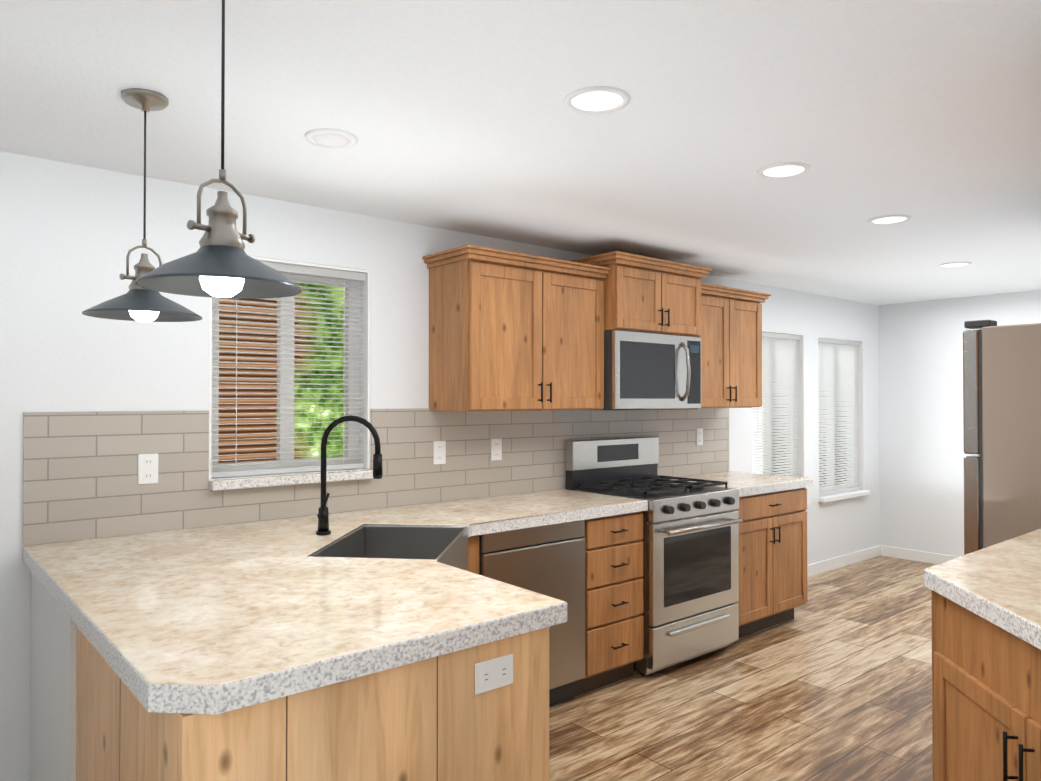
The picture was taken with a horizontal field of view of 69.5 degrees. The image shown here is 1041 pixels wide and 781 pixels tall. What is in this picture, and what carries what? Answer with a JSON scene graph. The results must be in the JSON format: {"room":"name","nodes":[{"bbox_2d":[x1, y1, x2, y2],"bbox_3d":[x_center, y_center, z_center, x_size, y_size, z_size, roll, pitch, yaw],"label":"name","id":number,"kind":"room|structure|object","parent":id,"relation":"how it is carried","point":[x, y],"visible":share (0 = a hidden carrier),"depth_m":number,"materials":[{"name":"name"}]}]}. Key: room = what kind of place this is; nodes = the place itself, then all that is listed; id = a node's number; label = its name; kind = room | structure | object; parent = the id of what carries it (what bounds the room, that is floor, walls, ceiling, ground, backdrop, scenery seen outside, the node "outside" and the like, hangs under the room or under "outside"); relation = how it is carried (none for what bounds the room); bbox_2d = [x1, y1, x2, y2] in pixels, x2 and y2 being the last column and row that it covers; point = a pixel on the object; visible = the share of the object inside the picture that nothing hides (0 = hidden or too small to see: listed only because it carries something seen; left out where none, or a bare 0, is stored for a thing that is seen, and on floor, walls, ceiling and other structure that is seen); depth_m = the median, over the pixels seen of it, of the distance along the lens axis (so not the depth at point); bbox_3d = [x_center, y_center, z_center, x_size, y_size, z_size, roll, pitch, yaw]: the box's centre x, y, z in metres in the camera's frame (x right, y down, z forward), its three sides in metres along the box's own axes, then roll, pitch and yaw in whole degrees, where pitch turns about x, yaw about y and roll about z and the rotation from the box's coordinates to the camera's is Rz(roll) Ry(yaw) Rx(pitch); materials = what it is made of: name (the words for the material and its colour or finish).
{"room":"kitchen","nodes":[
{"label":"kitchen","id":0,"kind":"room"},
{"bbox_2d":[0,151,879,780],"bbox_3d":[-0.612,0.327,3.680,10.360,2.285,0.150,1,-1,-40],"label":"wall","id":1,"kind":"structure","parent":0,"point":[70,235],"depth_m":2.91,"materials":[{"name":"paint"}]},
{"bbox_2d":[209,256,373,490],"bbox_3d":[-1.014,-0.079,3.311,0.730,0.969,0.198,1,-1,-40],"label":"window","id":2,"kind":"structure","parent":1,"relation":"in","point":[354,283],"depth_m":3.34,"materials":[{"name":"plastic"}]},
{"bbox_2d":[23,408,728,545],"bbox_3d":[-0.129,0.325,3.982,4.213,0.466,0.009,1,-1,-40],"label":"backsplash","id":3,"kind":"structure","parent":1,"relation":"attached to","point":[80,475],"depth_m":3.26,"materials":[{"name":"tile"}]},
{"bbox_2d":[138,453,157,483],"bbox_3d":[-1.427,0.300,2.876,0.072,0.115,0.008,1,-1,-40],"label":"electrical outlet","id":4,"kind":"object","parent":3,"relation":"attached to","point":[147,468],"visible":1,"depth_m":2.87,"materials":[{"name":"white plastic"}]},
{"bbox_2d":[433,441,445,464],"bbox_3d":[-0.403,0.310,3.739,0.072,0.115,0.008,1,-1,-40],"label":"electrical outlet","id":5,"kind":"object","parent":3,"relation":"attached to","point":[439,454],"visible":1,"depth_m":3.74,"materials":[{"name":"white plastic"}]},
{"bbox_2d":[491,438,501,460],"bbox_3d":[-0.127,0.313,3.971,0.072,0.115,0.008,1,-1,-40],"label":"electrical outlet","id":6,"kind":"object","parent":3,"relation":"attached to","point":[496,449],"visible":1,"depth_m":3.97,"materials":[{"name":"white plastic"}]},
{"bbox_2d":[696,428,702,444],"bbox_3d":[1.221,0.315,5.108,0.072,0.115,0.008,1,-1,-40],"label":"electrical outlet","id":7,"kind":"object","parent":3,"relation":"attached to","point":[699,436],"visible":1,"depth_m":5.10,"materials":[{"name":"white plastic"}]},
{"bbox_2d":[422,244,609,410],"bbox_3d":[-0.001,-0.279,3.850,0.944,0.760,0.382,1,-1,-40],"label":"upper cabinet","id":8,"kind":"object","parent":1,"relation":"attached to","point":[511,331],"visible":1,"depth_m":3.66,"materials":[{"name":"brown wood"}]},
{"bbox_2d":[569,251,711,336],"bbox_3d":[0.675,-0.525,4.374,0.834,0.405,0.457,1,-1,-40],"label":"upper cabinet","id":9,"kind":"object","parent":1,"relation":"attached to","point":[649,294],"visible":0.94,"depth_m":4.17,"materials":[{"name":"brown wood"}]},
{"bbox_2d":[603,330,700,410],"bbox_3d":[0.680,-0.105,4.364,0.752,0.431,0.468,1,-1,-40],"label":"microwave","id":10,"kind":"object","parent":9,"relation":"attached to","point":[649,371],"visible":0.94,"depth_m":4.17,"materials":[{"name":"grey metal"}]},
{"bbox_2d":[700,283,770,407],"bbox_3d":[1.249,-0.267,4.905,0.804,0.760,0.382,1,-1,-40],"label":"upper cabinet","id":11,"kind":"object","parent":1,"relation":"attached to","point":[731,347],"visible":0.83,"depth_m":4.78,"materials":[{"name":"brown wood"}]},
{"bbox_2d":[752,330,810,505],"bbox_3d":[1.963,0.229,5.817,0.749,1.369,0.198,1,-1,-40],"label":"window","id":12,"kind":"structure","parent":1,"relation":"in","point":[789,346],"depth_m":5.88,"materials":[{"name":"white"}]},
{"bbox_2d":[818,336,869,502],"bbox_3d":[2.720,0.236,6.455,0.809,1.369,0.198,1,-1,-40],"label":"window","id":13,"kind":"structure","parent":1,"relation":"in","point":[850,354],"depth_m":6.49,"materials":[{"name":"white"}]},
{"bbox_2d":[807,545,881,576],"bbox_3d":[2.372,1.449,6.072,2.320,0.095,0.018,1,-1,-40],"label":"baseboard","id":14,"kind":"structure","parent":1,"relation":"attached to","point":[816,568],"depth_m":6.38,"materials":[{"name":"white wood"}]},
{"bbox_2d":[0,0,1040,304],"bbox_3d":[1.371,-0.902,1.342,10.360,0.120,6.300,1,-1,-40],"label":"ceiling","id":15,"kind":"structure","parent":0,"point":[460,116],"depth_m":2.30,"materials":[{"name":"paint"}]},
{"bbox_2d":[82,88,201,321],"bbox_3d":[-1.064,-0.513,2.124,0.304,0.640,0.304,1,-1,-40],"label":"pendant light","id":16,"kind":"object","parent":15,"relation":"hanging from","point":[135,302],"visible":0.92,"depth_m":2.10,"materials":[{"name":"grey metal"}]},
{"bbox_2d":[136,0,301,298],"bbox_3d":[-0.548,-0.506,1.381,0.282,0.670,0.282,1,-1,-40],"label":"pendant light","id":17,"kind":"object","parent":15,"relation":"hanging from","point":[220,263],"visible":1,"depth_m":1.36,"materials":[{"name":"grey metal"}]},
{"bbox_2d":[305,129,357,147],"bbox_3d":[-0.621,-0.821,2.462,0.170,0.016,0.170,1,-1,-40],"label":"recessed light","id":18,"kind":"object","parent":15,"relation":"in","point":[330,138],"visible":0.98,"depth_m":2.44,"materials":[{"name":"white"}]},
{"bbox_2d":[564,86,629,113],"bbox_3d":[0.219,-0.829,2.149,0.190,0.006,0.190,1,-1,-40],"label":"recessed light","id":19,"kind":"object","parent":15,"relation":"in","point":[597,100],"visible":1,"depth_m":2.14,"materials":[{"name":"white plastic"}]},
{"bbox_2d":[757,162,810,178],"bbox_3d":[0.985,-0.822,2.808,0.190,0.006,0.190,1,-1,-40],"label":"recessed light","id":20,"kind":"object","parent":15,"relation":"in","point":[783,170],"visible":0.98,"depth_m":2.80,"materials":[{"name":"white plastic"}]},
{"bbox_2d":[867,215,911,224],"bbox_3d":[1.760,-0.813,3.579,0.190,0.006,0.190,1,-1,-40],"label":"recessed light","id":21,"kind":"object","parent":15,"relation":"in","point":[888,219],"visible":1,"depth_m":3.57,"materials":[{"name":"white"}]},
{"bbox_2d":[937,262,970,267],"bbox_3d":[2.763,-0.800,4.778,0.190,0.006,0.190,1,-1,-40],"label":"recessed light","id":22,"kind":"object","parent":15,"relation":"in","point":[952,264],"visible":0.98,"depth_m":4.77,"materials":[{"name":"white plastic"}]},
{"bbox_2d":[549,556,936,780],"bbox_3d":[1.371,1.493,1.316,10.360,0.100,6.300,1,-1,-40],"label":"floor","id":23,"kind":"structure","parent":0,"point":[831,680],"depth_m":3.49,"materials":[{"name":"brown wood"}]},
{"bbox_2d":[29,572,56,780],"bbox_3d":[-0.903,1.029,2.836,1.531,0.860,0.749,1,-1,-40],"label":"wall","id":24,"kind":"structure","parent":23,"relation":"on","point":[43,644],"depth_m":2.44,"materials":[{"name":"white paint"}]},
{"bbox_2d":[53,535,643,780],"bbox_3d":[-0.369,1.022,2.202,1.531,0.860,1.037,1,-1,-40],"label":"base cabinet","id":25,"kind":"object","parent":23,"relation":"on","point":[92,718],"depth_m":1.70,"materials":[{"name":"brown wood"}]},
{"bbox_2d":[47,537,566,714],"bbox_3d":[-0.584,0.563,2.019,0.990,0.052,1.080,1,-1,-40],"label":"countertop","id":26,"kind":"structure","parent":25,"relation":"on","point":[215,620],"depth_m":1.78,"materials":[{"name":"stone"}]},
{"bbox_2d":[475,653,512,694],"bbox_3d":[-0.061,0.673,1.782,0.115,0.072,0.008,1,-1,-40],"label":"electrical outlet","id":27,"kind":"object","parent":25,"relation":"attached to","point":[494,673],"visible":1,"depth_m":1.78,"materials":[{"name":"white plastic"}]},
{"bbox_2d":[479,520,584,706],"bbox_3d":[-0.117,1.038,3.570,0.604,0.860,0.604,1,-1,-40],"label":"dishwasher","id":28,"kind":"object","parent":23,"relation":"on","point":[548,560],"visible":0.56,"depth_m":3.41,"materials":[{"name":"grey metal"}]},
{"bbox_2d":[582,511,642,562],"bbox_3d":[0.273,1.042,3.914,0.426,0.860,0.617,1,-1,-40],"label":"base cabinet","id":29,"kind":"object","parent":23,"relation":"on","point":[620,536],"depth_m":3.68,"materials":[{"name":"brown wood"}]},
{"bbox_2d":[23,489,647,603],"bbox_3d":[-0.488,0.575,3.146,2.591,0.052,0.820,1,-1,-40],"label":"countertop","id":30,"kind":"structure","parent":29,"relation":"on","point":[492,514],"depth_m":3.07,"materials":[{"name":"stone"}]},
{"bbox_2d":[316,415,382,534],"bbox_3d":[-0.653,0.320,2.844,0.200,0.451,0.195,1,-1,-40],"label":"faucet","id":31,"kind":"object","parent":30,"relation":"on","point":[323,520],"visible":1,"depth_m":2.84,"materials":[{"name":"black metal"}]},
{"bbox_2d":[310,525,467,570],"bbox_3d":[-0.458,0.654,2.745,0.438,0.209,0.645,0,-1,5],"label":"sink","id":32,"kind":"object","parent":30,"relation":"in","point":[447,545],"visible":0.19,"depth_m":3.05,"materials":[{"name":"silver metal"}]},
{"bbox_2d":[566,436,742,675],"bbox_3d":[0.771,0.881,4.253,0.754,1.190,0.707,1,-1,-40],"label":"range","id":33,"kind":"object","parent":23,"relation":"on","point":[690,540],"visible":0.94,"depth_m":4.06,"materials":[{"name":"silver metal"}]},
{"bbox_2d":[735,487,807,637],"bbox_3d":[1.353,1.051,4.803,0.838,0.861,0.650,1,-1,-40],"label":"base cabinet","id":34,"kind":"object","parent":23,"relation":"on","point":[772,558],"visible":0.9,"depth_m":4.58,"materials":[{"name":"brown wood"}]},
{"bbox_2d":[670,471,812,496],"bbox_3d":[1.361,0.594,4.826,0.873,0.052,0.634,1,-1,-40],"label":"countertop","id":35,"kind":"structure","parent":34,"relation":"on","point":[746,484],"depth_m":4.72,"materials":[{"name":"stone"}]},
{"bbox_2d":[931,590,1040,780],"bbox_3d":[1.228,1.018,1.771,0.797,0.860,0.747,1,-1,-40],"label":"base cabinet","id":36,"kind":"object","parent":23,"relation":"on","point":[986,700],"visible":0.67,"depth_m":1.53,"materials":[{"name":"brown wood"}]},
{"bbox_2d":[924,528,1040,649],"bbox_3d":[1.603,0.564,2.098,1.870,0.052,0.760,1,-1,-40],"label":"countertop","id":37,"kind":"structure","parent":36,"relation":"on","point":[999,584],"depth_m":2.12,"materials":[{"name":"stone"}]},
{"bbox_2d":[963,320,1040,554],"bbox_3d":[2.484,0.582,3.201,0.820,1.765,0.911,1,-1,-40],"label":"fridge","id":38,"kind":"object","parent":23,"relation":"on","point":[1002,417],"visible":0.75,"depth_m":3.13,"materials":[{"name":"silver metal"}]},
{"bbox_2d":[878,290,1040,556],"bbox_3d":[5.274,0.337,4.619,0.150,2.285,6.000,1,-1,-40],"label":"wall","id":39,"kind":"structure","parent":0,"point":[922,454],"depth_m":6.55,"materials":[{"name":"paint"}]},
{"bbox_2d":[882,545,958,564],"bbox_3d":[4.223,1.445,5.722,0.018,0.095,2.938,1,-1,-40],"label":"baseboard","id":40,"kind":"structure","parent":39,"relation":"attached to","point":[888,551],"depth_m":6.60,"materials":[{"name":"white wood"}]},
{"label":"outside","id":41,"kind":"structure","parent":0,"visible":0},
{"bbox_2d":[218,283,762,473],"bbox_3d":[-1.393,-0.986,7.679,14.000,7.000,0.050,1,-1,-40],"label":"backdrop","id":42,"kind":"structure","parent":41,"point":[272,455],"depth_m":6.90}
]}

